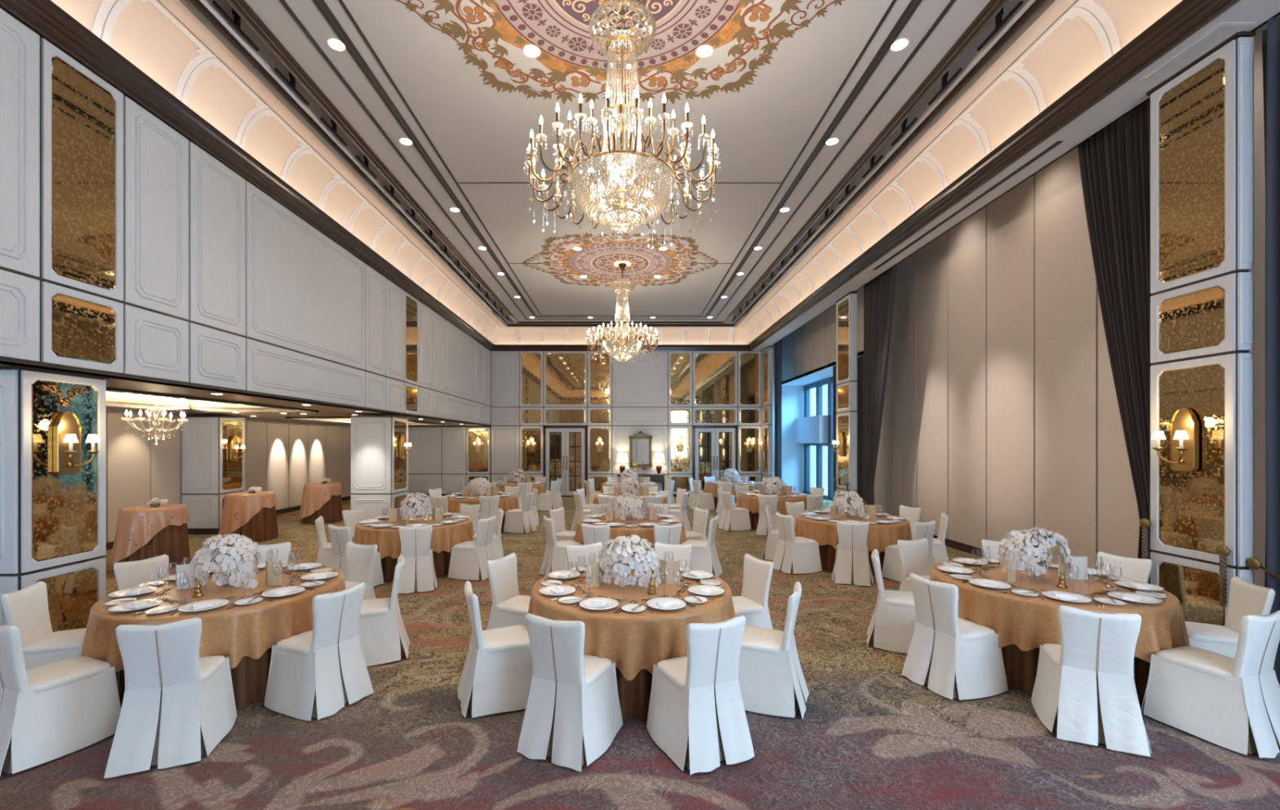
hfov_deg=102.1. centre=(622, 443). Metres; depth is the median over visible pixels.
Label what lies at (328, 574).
dinner plate
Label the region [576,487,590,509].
banquet chair
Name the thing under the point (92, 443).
candle
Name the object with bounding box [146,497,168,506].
flower arrangement
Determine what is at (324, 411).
ceiling
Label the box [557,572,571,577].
napkin
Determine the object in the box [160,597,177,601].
fork
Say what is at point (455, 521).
dinner plate
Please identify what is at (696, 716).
banquet chair
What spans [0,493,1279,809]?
floor
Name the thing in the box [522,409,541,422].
wall mirror
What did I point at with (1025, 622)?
tablecloth
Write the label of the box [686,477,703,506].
banquet chair
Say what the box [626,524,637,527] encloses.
plate
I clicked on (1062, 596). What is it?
napkin
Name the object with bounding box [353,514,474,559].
tablecloth
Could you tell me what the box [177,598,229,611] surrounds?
dinner plate
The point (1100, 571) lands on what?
dinner plate
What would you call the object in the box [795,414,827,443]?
boxed beam
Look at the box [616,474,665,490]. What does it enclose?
console table
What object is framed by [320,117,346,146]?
rail
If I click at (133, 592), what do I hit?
napkin
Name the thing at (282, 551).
banquet chair
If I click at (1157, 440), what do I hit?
candle
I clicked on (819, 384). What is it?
window
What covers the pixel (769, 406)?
wall
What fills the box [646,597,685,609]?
dinner plate
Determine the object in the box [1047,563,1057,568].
plate
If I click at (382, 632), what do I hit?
banquet chair
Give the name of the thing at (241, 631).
tablecloth
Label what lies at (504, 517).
banquet table
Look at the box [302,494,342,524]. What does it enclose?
cocktail table
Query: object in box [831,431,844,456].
wall sconce
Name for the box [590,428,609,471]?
wall mirror
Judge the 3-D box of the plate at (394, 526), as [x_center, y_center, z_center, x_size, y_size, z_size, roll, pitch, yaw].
[-3.194,1.190,7.345,0.175,0.014,0.176,0,0,-22]
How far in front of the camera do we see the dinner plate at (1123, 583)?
4.31 m
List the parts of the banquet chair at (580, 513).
skirt panel, skirt panel, backrest, skirt panel, seat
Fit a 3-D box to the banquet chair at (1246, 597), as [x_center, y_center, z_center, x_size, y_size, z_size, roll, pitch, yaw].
[4.686,1.509,4.099,0.620,0.861,0.557,0,0,23]
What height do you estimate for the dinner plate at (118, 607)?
0.022 m
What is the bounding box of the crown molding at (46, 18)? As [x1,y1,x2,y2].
[0,0,1240,351]
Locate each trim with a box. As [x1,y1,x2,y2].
[91,0,1121,344]
[106,386,319,412]
[179,0,1055,326]
[284,416,444,425]
[457,182,781,263]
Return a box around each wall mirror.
[31,379,97,561]
[35,567,97,631]
[51,56,115,290]
[51,293,115,364]
[222,420,242,489]
[222,497,224,513]
[394,420,406,489]
[394,494,406,508]
[405,295,417,382]
[405,386,417,411]
[468,428,488,471]
[468,475,488,483]
[522,353,541,404]
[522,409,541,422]
[522,428,541,471]
[522,476,534,481]
[546,353,584,404]
[546,409,584,422]
[590,353,609,404]
[590,409,609,422]
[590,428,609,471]
[590,476,607,490]
[671,353,689,404]
[671,409,689,422]
[671,428,689,471]
[671,476,689,491]
[694,353,734,404]
[694,409,734,422]
[740,353,758,404]
[740,409,758,422]
[740,428,758,471]
[746,476,758,482]
[762,350,767,404]
[762,408,767,422]
[762,426,767,472]
[837,298,848,381]
[837,385,848,409]
[837,415,848,486]
[1158,57,1224,282]
[1158,285,1224,354]
[1158,364,1224,554]
[1158,561,1224,626]
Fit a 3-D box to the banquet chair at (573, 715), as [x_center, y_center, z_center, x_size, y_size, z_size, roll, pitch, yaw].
[-0.336,1.509,3.412,0.572,0.861,0.631,0,0,23]
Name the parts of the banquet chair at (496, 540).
seat, skirt panel, backrest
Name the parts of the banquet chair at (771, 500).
skirt panel, backrest, skirt panel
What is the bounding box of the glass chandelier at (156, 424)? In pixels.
[120,395,188,445]
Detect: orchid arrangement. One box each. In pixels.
[190,533,261,588]
[399,493,432,519]
[467,476,490,496]
[505,468,524,482]
[597,534,661,586]
[613,492,647,520]
[618,476,639,494]
[620,468,639,480]
[724,467,742,483]
[762,475,785,494]
[833,490,869,519]
[996,527,1078,580]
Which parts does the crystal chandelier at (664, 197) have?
bulb, bulb, arm, arm, arm, arm, bulb, arm, arm, arm, arm, bulb, arm, arm, bulb, arm, arm, bulb, arm, arm, bulb, arm, arm, arm, bulb, rod, frame, crown frame, arm, arm, bulb, arm, arm, bulb, arm, arm, bulb, arm, arm, bulb, arm, arm, arm, arm, bulb, arm, arm, arm, arm, bulb, bulb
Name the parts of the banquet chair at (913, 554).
skirt panel, seat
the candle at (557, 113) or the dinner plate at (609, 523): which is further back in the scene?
the dinner plate at (609, 523)
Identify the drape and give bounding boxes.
[774,339,782,484]
[832,355,863,503]
[863,264,897,505]
[1077,98,1151,583]
[1262,16,1279,684]
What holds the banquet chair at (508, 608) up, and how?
on the floor
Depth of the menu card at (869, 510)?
8.38 m
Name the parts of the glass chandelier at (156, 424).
arm, arm, arm, arm, glass stem, arm, arm, arm, arm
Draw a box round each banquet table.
[115,647,271,710]
[380,549,451,582]
[501,515,505,530]
[615,666,652,720]
[713,497,736,509]
[749,511,759,529]
[818,544,884,575]
[1001,644,1150,705]
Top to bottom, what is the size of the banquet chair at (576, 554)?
0.861 m
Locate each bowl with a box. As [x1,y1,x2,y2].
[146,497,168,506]
[247,486,262,493]
[320,477,331,483]
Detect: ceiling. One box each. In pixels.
[0,360,484,425]
[199,0,1035,324]
[751,0,1279,351]
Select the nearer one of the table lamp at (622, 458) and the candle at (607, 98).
the candle at (607, 98)
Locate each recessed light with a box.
[325,37,346,51]
[398,137,413,145]
[448,207,460,212]
[477,246,486,249]
[522,44,541,57]
[573,246,582,250]
[658,246,667,250]
[695,44,714,57]
[754,246,762,249]
[779,207,790,212]
[824,137,839,145]
[888,37,910,51]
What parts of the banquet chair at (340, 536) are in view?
skirt panel, backrest, skirt panel, skirt panel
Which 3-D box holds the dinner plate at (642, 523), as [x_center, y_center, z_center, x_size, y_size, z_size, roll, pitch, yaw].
[0.377,1.185,7.524,0.292,0.022,0.292,0,0,-23]
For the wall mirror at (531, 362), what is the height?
1.872 m
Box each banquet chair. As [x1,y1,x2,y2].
[0,581,86,670]
[0,625,120,775]
[103,617,237,777]
[113,554,168,590]
[249,542,291,563]
[263,582,373,720]
[315,515,354,565]
[328,524,383,586]
[342,507,364,541]
[344,542,377,599]
[358,554,409,666]
[398,524,437,593]
[427,488,441,508]
[431,495,460,514]
[448,515,496,580]
[457,580,532,717]
[460,503,479,533]
[472,507,505,558]
[477,495,502,536]
[486,552,530,629]
[488,482,495,486]
[503,491,537,533]
[504,485,519,496]
[516,613,622,771]
[517,481,532,505]
[518,488,541,525]
[534,476,546,483]
[536,480,559,511]
[539,515,581,576]
[546,477,564,506]
[549,506,575,541]
[564,542,602,568]
[570,491,591,531]
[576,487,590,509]
[581,523,622,562]
[584,480,599,504]
[587,477,600,493]
[589,502,611,514]
[597,495,616,507]
[602,485,617,493]
[605,482,619,487]
[607,476,617,481]
[640,482,654,486]
[640,523,682,562]
[643,476,649,481]
[643,485,657,493]
[644,494,663,506]
[646,615,754,774]
[647,502,669,514]
[654,541,692,568]
[658,477,671,493]
[662,480,675,504]
[668,491,691,531]
[669,487,686,509]
[682,515,722,577]
[685,506,708,541]
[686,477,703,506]
[689,479,715,510]
[703,475,715,483]
[715,481,735,512]
[717,486,736,524]
[718,490,751,530]
[732,553,773,629]
[734,484,748,502]
[737,581,808,719]
[753,481,764,490]
[755,493,780,535]
[761,505,795,559]
[772,512,822,573]
[785,501,804,526]
[804,493,822,512]
[810,486,824,507]
[821,490,837,510]
[831,520,873,586]
[866,548,915,653]
[881,520,936,582]
[897,537,930,591]
[899,505,921,533]
[901,573,1008,699]
[931,512,949,564]
[981,538,1020,559]
[1031,604,1151,756]
[1096,551,1152,582]
[1141,609,1279,758]
[1185,576,1279,688]
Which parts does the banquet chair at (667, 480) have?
seat, backrest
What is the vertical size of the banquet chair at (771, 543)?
0.861 m
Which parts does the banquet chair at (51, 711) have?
skirt panel, skirt panel, backrest, skirt panel, seat, skirt panel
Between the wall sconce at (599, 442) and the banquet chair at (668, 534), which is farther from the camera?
the wall sconce at (599, 442)
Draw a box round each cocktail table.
[116,523,191,568]
[222,506,278,543]
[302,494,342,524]
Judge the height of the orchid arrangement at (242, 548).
0.437 m
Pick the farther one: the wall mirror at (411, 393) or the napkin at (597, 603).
the wall mirror at (411, 393)
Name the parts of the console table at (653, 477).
drawer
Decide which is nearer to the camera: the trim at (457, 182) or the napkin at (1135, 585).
the napkin at (1135, 585)
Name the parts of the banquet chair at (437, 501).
backrest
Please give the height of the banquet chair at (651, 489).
0.861 m
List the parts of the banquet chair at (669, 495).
skirt panel, skirt panel, backrest, skirt panel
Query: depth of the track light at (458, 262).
12.23 m
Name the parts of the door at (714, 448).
pane, pane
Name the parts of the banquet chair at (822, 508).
seat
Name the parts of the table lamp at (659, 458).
lamp shade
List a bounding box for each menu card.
[176,562,208,589]
[265,560,281,585]
[388,507,401,521]
[432,506,443,520]
[462,487,470,496]
[490,486,498,495]
[503,476,509,483]
[524,476,530,482]
[586,561,602,587]
[606,506,614,520]
[613,486,619,495]
[617,476,621,483]
[637,476,643,483]
[640,486,648,495]
[644,506,657,519]
[657,558,679,584]
[739,475,746,482]
[760,485,763,494]
[782,485,791,494]
[830,504,835,518]
[863,504,875,517]
[1007,558,1015,582]
[1057,554,1087,579]
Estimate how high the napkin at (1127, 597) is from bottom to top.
0.024 m
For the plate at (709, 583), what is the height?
0.014 m
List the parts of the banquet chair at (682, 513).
seat, skirt panel, backrest, skirt panel, skirt panel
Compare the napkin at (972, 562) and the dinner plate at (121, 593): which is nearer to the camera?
the dinner plate at (121, 593)
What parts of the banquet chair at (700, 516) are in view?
seat, skirt panel, backrest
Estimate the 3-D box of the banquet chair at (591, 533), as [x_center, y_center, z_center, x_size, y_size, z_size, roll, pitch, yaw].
[-0.280,1.509,7.124,0.557,0.861,0.620,0,0,22]
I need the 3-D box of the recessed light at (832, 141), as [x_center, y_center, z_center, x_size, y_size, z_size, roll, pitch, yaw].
[2.870,-4.141,7.080,0.196,0.038,0.196,0,0,0]
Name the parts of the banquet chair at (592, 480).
backrest, seat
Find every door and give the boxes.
[542,426,587,497]
[692,426,737,490]
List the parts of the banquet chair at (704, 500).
skirt panel, backrest, skirt panel, seat, skirt panel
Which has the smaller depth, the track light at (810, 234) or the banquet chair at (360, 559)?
the banquet chair at (360, 559)
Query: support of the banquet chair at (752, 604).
on the floor
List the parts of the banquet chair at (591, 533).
backrest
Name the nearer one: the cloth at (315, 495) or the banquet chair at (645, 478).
the cloth at (315, 495)
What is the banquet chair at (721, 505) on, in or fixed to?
on the floor
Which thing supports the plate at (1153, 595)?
on the tablecloth at (1025, 622)
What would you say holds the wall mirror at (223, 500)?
attached to the wall at (203, 493)
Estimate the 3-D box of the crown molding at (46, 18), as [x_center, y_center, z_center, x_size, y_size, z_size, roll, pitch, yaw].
[-0.045,-3.450,8.200,9.470,0.200,21.200,0,0,0]
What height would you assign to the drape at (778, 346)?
5.580 m
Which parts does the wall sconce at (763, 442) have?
plate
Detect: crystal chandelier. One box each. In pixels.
[524,0,720,251]
[585,260,659,364]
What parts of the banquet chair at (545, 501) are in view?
skirt panel, seat, skirt panel, backrest, skirt panel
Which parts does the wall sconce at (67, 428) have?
plate, arm, lamp shade, arm, lamp shade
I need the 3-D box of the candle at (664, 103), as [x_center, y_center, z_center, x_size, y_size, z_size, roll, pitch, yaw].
[0.306,-2.430,3.791,0.023,0.120,0.023,0,0,45]
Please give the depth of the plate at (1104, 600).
3.90 m
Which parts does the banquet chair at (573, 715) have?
skirt panel, backrest, skirt panel, seat, skirt panel, skirt panel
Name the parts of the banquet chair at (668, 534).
backrest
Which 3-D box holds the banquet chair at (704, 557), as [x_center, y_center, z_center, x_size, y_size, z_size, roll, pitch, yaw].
[1.156,1.509,7.702,0.631,0.861,0.572,0,0,22]
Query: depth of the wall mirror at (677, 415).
18.81 m
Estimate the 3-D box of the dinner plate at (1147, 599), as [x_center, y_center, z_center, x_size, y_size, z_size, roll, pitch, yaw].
[3.905,1.185,3.952,0.292,0.022,0.292,0,0,-20]
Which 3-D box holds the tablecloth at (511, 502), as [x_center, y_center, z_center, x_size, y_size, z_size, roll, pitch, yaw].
[-3.250,1.409,11.866,1.745,0.415,1.777,0,0,42]
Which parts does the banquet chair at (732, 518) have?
skirt panel, backrest, skirt panel, seat, skirt panel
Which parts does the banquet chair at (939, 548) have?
seat, skirt panel, backrest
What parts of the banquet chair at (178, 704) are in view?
skirt panel, skirt panel, backrest, skirt panel, seat, skirt panel, skirt panel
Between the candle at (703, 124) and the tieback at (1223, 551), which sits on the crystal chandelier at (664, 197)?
the candle at (703, 124)
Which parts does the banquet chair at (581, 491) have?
backrest, seat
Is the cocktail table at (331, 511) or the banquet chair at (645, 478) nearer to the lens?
the cocktail table at (331, 511)
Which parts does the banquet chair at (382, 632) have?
seat, skirt panel, backrest, skirt panel, skirt panel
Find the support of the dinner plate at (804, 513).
on the tablecloth at (880, 535)
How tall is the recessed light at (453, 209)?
0.038 m
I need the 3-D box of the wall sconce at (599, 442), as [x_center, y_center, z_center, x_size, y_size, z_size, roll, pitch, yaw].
[-0.820,0.037,18.690,0.285,0.565,0.197,0,0,0]
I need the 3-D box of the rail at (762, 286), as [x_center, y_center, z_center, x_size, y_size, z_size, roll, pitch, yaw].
[3.790,-4.279,14.010,0.070,0.202,0.600,0,0,0]
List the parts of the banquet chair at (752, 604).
seat, skirt panel, backrest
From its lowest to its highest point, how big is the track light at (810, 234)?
0.202 m
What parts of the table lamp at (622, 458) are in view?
lamp shade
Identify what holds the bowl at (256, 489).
on the cloth at (239, 508)
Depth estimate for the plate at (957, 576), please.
4.61 m
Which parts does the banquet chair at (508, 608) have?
backrest, skirt panel, seat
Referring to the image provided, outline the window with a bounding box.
[804,376,833,500]
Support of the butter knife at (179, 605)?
on the plate at (148, 611)
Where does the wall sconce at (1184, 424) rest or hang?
attached to the wall mirror at (1191, 504)
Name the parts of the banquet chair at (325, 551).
backrest, skirt panel, seat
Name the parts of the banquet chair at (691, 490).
skirt panel, backrest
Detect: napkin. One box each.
[123,601,149,608]
[124,587,142,595]
[193,601,215,609]
[271,588,293,595]
[295,564,313,568]
[313,573,325,578]
[377,524,387,526]
[549,586,565,593]
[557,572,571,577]
[590,600,608,607]
[643,523,653,525]
[655,600,675,608]
[688,572,704,577]
[699,587,711,593]
[947,567,962,572]
[962,560,978,564]
[979,580,999,586]
[1053,593,1078,599]
[1087,569,1097,573]
[1122,594,1143,601]
[1127,583,1149,589]
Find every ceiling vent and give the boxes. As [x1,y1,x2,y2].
[873,141,1062,269]
[1141,22,1254,79]
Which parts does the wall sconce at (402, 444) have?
plate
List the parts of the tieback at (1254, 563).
cord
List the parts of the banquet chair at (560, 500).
backrest, skirt panel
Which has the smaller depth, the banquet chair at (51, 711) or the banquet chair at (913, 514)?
the banquet chair at (51, 711)
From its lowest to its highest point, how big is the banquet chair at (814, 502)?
0.861 m
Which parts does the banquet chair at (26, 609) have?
backrest, skirt panel, seat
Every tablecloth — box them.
[80,563,346,672]
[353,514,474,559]
[447,492,519,515]
[495,481,546,498]
[525,562,735,680]
[574,513,686,553]
[592,492,667,511]
[600,481,658,493]
[702,480,753,498]
[736,491,807,515]
[794,511,911,553]
[929,559,1190,662]
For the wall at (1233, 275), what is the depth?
4.26 m
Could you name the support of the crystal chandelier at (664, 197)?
hanging from the ceiling at (482, 133)
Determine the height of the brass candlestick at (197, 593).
0.165 m
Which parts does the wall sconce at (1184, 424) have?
lamp shade, arm, arm, lamp shade, plate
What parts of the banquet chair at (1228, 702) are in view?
skirt panel, seat, skirt panel, backrest, skirt panel, skirt panel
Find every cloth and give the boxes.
[108,503,190,564]
[217,491,277,535]
[297,482,342,519]
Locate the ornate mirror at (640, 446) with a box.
[628,431,652,466]
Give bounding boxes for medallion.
[395,0,845,104]
[521,231,718,287]
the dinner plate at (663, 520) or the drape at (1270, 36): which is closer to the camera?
the drape at (1270, 36)
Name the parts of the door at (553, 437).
pane, pane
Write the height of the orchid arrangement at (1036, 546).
0.462 m
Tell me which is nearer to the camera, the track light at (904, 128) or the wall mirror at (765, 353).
the track light at (904, 128)
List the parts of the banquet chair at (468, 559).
skirt panel, seat, skirt panel, backrest, skirt panel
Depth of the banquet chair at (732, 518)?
11.56 m
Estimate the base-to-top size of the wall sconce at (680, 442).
0.565 m
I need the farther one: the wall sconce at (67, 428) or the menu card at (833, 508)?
the menu card at (833, 508)
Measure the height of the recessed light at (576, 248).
0.038 m
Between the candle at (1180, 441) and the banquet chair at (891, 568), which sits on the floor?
the banquet chair at (891, 568)
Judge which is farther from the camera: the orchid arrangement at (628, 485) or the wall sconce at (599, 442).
the wall sconce at (599, 442)
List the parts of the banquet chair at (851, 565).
skirt panel, skirt panel, backrest, skirt panel, skirt panel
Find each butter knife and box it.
[107,600,134,602]
[151,604,179,612]
[561,598,582,600]
[1137,589,1162,595]
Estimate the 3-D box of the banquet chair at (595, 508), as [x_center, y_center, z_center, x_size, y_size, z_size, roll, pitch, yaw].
[-0.297,1.509,9.110,0.557,0.861,0.620,0,0,-25]
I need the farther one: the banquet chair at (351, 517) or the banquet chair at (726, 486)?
the banquet chair at (726, 486)
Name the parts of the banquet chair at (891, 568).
skirt panel, seat, backrest, skirt panel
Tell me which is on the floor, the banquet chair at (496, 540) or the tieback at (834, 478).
the banquet chair at (496, 540)
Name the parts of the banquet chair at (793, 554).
skirt panel, backrest, skirt panel, seat, skirt panel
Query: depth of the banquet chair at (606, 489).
13.10 m
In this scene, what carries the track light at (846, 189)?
attached to the ceiling at (482, 133)
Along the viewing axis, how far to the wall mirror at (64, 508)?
4.60 m
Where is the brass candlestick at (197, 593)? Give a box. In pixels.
[191,575,204,597]
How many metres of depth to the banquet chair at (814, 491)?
12.67 m
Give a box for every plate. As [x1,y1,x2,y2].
[103,597,136,604]
[107,586,158,596]
[107,598,163,611]
[137,581,164,586]
[144,605,177,613]
[164,573,176,579]
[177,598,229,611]
[234,597,262,604]
[254,562,265,568]
[261,586,305,596]
[281,562,294,567]
[286,562,322,569]
[300,571,338,579]
[300,580,324,586]
[310,567,332,572]
[359,520,380,523]
[370,523,393,527]
[374,515,388,519]
[391,525,404,528]
[405,523,426,526]
[430,523,441,525]
[438,520,458,523]
[449,515,468,519]
[538,584,575,595]
[541,579,562,585]
[547,569,580,578]
[558,595,581,603]
[569,566,586,571]
[578,597,618,609]
[582,519,601,522]
[584,514,602,517]
[593,522,604,524]
[604,522,624,526]
[621,604,645,612]
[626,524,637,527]
[638,522,657,526]
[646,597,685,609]
[657,522,669,524]
[658,514,675,517]
[660,519,679,522]
[680,566,689,571]
[680,569,713,578]
[684,595,706,603]
[687,584,724,595]
[700,579,720,585]
[800,512,817,515]
[810,516,829,519]
[812,510,830,512]
[841,520,862,522]
[865,521,877,524]
[874,520,895,523]
[875,512,888,515]
[885,516,906,519]
[936,564,973,573]
[942,562,964,566]
[951,573,973,579]
[953,557,987,564]
[968,578,1010,588]
[979,558,998,562]
[1010,589,1039,595]
[1041,591,1091,602]
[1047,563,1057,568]
[1087,567,1109,574]
[1093,597,1125,604]
[1106,575,1134,581]
[1107,591,1160,603]
[1114,580,1164,590]
[1134,591,1166,597]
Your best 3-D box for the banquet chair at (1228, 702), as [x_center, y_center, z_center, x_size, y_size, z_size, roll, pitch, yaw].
[4.048,1.509,3.517,0.572,0.861,0.631,0,0,-17]
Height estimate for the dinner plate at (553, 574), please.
0.022 m
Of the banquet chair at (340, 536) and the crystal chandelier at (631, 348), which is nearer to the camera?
the banquet chair at (340, 536)
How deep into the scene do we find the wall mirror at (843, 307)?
11.83 m
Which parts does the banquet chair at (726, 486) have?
skirt panel, backrest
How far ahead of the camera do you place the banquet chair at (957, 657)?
4.04 m
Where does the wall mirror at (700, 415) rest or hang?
attached to the wall at (640, 393)
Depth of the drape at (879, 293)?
10.94 m
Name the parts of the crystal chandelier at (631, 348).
arm, rod, frame, crown frame, arm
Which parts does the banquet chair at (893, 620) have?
skirt panel, skirt panel, backrest, skirt panel, seat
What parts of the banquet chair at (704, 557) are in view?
seat, skirt panel, backrest, skirt panel, skirt panel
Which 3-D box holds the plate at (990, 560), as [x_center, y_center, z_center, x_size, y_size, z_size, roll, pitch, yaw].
[3.719,1.190,5.234,0.175,0.014,0.176,0,0,-19]
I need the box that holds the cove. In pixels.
[51,0,1182,344]
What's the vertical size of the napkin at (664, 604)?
0.024 m
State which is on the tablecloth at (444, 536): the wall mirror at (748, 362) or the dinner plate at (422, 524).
the dinner plate at (422, 524)
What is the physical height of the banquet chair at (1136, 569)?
0.861 m
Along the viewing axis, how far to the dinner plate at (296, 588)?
4.14 m
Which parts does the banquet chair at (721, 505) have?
backrest, skirt panel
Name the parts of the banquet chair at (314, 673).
skirt panel, skirt panel, seat, skirt panel, backrest, skirt panel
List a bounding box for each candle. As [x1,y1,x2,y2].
[68,442,72,450]
[91,442,94,450]
[530,137,533,152]
[539,123,542,140]
[555,111,559,128]
[568,119,571,135]
[578,102,582,120]
[590,107,593,124]
[606,97,609,115]
[619,103,622,119]
[635,97,638,115]
[648,106,652,123]
[662,102,666,119]
[671,117,675,133]
[685,111,688,128]
[686,186,688,199]
[702,123,705,140]
[711,137,714,152]
[1156,439,1159,447]
[1178,439,1182,447]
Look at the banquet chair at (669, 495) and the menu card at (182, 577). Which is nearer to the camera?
the menu card at (182, 577)
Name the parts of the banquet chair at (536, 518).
skirt panel, backrest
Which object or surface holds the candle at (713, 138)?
on the crystal chandelier at (664, 197)
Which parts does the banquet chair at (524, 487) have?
skirt panel, backrest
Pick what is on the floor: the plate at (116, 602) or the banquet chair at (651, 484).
the banquet chair at (651, 484)
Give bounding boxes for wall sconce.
[53,411,100,475]
[229,435,245,461]
[399,433,411,458]
[472,436,480,452]
[526,436,534,452]
[595,436,603,452]
[676,436,684,452]
[746,436,754,452]
[758,435,765,451]
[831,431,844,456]
[1151,408,1199,471]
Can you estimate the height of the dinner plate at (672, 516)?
0.022 m
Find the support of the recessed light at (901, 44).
in the ceiling at (482, 133)
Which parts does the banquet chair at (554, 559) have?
skirt panel, skirt panel, backrest, skirt panel, seat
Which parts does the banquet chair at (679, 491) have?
seat, backrest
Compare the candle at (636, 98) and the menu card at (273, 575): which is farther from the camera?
the menu card at (273, 575)
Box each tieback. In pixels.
[833,477,836,497]
[845,480,849,491]
[1139,518,1151,559]
[1215,545,1231,606]
[1245,557,1279,578]
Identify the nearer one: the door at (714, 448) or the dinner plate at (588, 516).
the dinner plate at (588, 516)
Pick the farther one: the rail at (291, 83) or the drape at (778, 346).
the drape at (778, 346)
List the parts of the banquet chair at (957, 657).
skirt panel, backrest, skirt panel, seat, skirt panel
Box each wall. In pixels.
[0,5,490,425]
[0,365,110,625]
[106,408,351,550]
[182,415,246,534]
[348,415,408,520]
[407,351,762,497]
[760,346,773,482]
[771,344,863,493]
[782,14,1279,586]
[835,291,857,510]
[1146,31,1256,622]
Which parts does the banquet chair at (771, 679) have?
seat, skirt panel, backrest, skirt panel, skirt panel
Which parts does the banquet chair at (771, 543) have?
backrest, skirt panel, seat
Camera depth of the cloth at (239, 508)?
10.06 m
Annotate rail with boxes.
[212,0,258,50]
[274,67,309,105]
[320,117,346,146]
[355,155,377,177]
[383,184,400,204]
[405,208,420,225]
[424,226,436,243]
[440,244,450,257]
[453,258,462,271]
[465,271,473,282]
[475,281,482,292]
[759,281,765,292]
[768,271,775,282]
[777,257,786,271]
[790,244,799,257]
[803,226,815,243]
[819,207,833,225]
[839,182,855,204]
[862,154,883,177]
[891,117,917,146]
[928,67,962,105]
[977,0,1022,50]
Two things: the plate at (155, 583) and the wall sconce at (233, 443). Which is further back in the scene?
the wall sconce at (233, 443)
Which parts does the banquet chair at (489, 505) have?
skirt panel, backrest, skirt panel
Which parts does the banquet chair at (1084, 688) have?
skirt panel, skirt panel, seat, skirt panel, backrest, skirt panel, skirt panel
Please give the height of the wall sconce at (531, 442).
0.565 m
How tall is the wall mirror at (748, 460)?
1.592 m
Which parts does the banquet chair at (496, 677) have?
skirt panel, skirt panel, backrest, skirt panel, seat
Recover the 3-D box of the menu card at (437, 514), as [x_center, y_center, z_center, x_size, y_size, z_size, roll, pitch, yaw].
[-2.890,1.101,8.044,0.207,0.200,0.052,0,0,23]
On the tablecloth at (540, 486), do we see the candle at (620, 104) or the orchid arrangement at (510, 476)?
the orchid arrangement at (510, 476)
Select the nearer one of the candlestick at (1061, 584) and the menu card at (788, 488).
the candlestick at (1061, 584)
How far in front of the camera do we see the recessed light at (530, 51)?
5.43 m
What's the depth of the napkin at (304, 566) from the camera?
4.93 m
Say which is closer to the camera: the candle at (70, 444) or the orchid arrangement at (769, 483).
the candle at (70, 444)
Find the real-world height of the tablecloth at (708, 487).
0.414 m
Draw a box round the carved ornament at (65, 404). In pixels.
[41,383,88,407]
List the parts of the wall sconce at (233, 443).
plate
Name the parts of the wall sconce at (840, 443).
plate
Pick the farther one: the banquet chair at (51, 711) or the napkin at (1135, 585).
the napkin at (1135, 585)
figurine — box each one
[647,572,656,594]
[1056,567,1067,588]
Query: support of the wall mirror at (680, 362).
attached to the wall at (640, 393)
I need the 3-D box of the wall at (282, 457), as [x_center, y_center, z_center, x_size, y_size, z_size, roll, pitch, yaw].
[-9.590,0.450,8.350,0.320,3.200,21.500,0,0,0]
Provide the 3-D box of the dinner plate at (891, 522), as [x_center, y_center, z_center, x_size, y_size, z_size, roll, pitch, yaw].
[3.947,1.185,7.784,0.292,0.022,0.292,0,0,-23]
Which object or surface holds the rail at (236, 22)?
attached to the ceiling at (482, 133)
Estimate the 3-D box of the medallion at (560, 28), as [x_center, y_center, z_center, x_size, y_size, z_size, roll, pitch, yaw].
[-0.045,-4.122,4.530,4.600,0.010,3.598,0,0,0]
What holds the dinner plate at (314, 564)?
on the tablecloth at (241, 631)
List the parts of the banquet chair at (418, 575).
skirt panel, backrest, skirt panel, skirt panel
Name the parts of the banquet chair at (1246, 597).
seat, skirt panel, backrest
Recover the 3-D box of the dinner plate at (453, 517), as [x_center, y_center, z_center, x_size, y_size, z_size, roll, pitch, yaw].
[-2.604,1.185,8.267,0.292,0.022,0.292,0,0,-23]
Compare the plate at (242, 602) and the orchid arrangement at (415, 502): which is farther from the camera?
the orchid arrangement at (415, 502)
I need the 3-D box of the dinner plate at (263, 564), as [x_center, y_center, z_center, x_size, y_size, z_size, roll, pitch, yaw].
[-3.537,1.185,4.956,0.292,0.022,0.292,0,0,-23]
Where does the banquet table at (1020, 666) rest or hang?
on the floor
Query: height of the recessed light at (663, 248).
0.038 m
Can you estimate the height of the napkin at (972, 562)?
0.024 m
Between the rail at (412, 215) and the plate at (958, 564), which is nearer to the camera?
the plate at (958, 564)
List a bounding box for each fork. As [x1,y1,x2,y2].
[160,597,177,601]
[598,595,622,599]
[640,595,665,599]
[1091,591,1109,594]
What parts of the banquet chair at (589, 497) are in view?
backrest, skirt panel, skirt panel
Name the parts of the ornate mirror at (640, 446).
pane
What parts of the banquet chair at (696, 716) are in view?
skirt panel, skirt panel, seat, skirt panel, backrest, skirt panel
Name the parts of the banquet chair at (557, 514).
backrest, skirt panel, seat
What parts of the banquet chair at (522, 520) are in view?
skirt panel, seat, skirt panel, backrest, skirt panel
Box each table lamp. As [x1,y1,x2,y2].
[616,452,628,474]
[653,453,665,474]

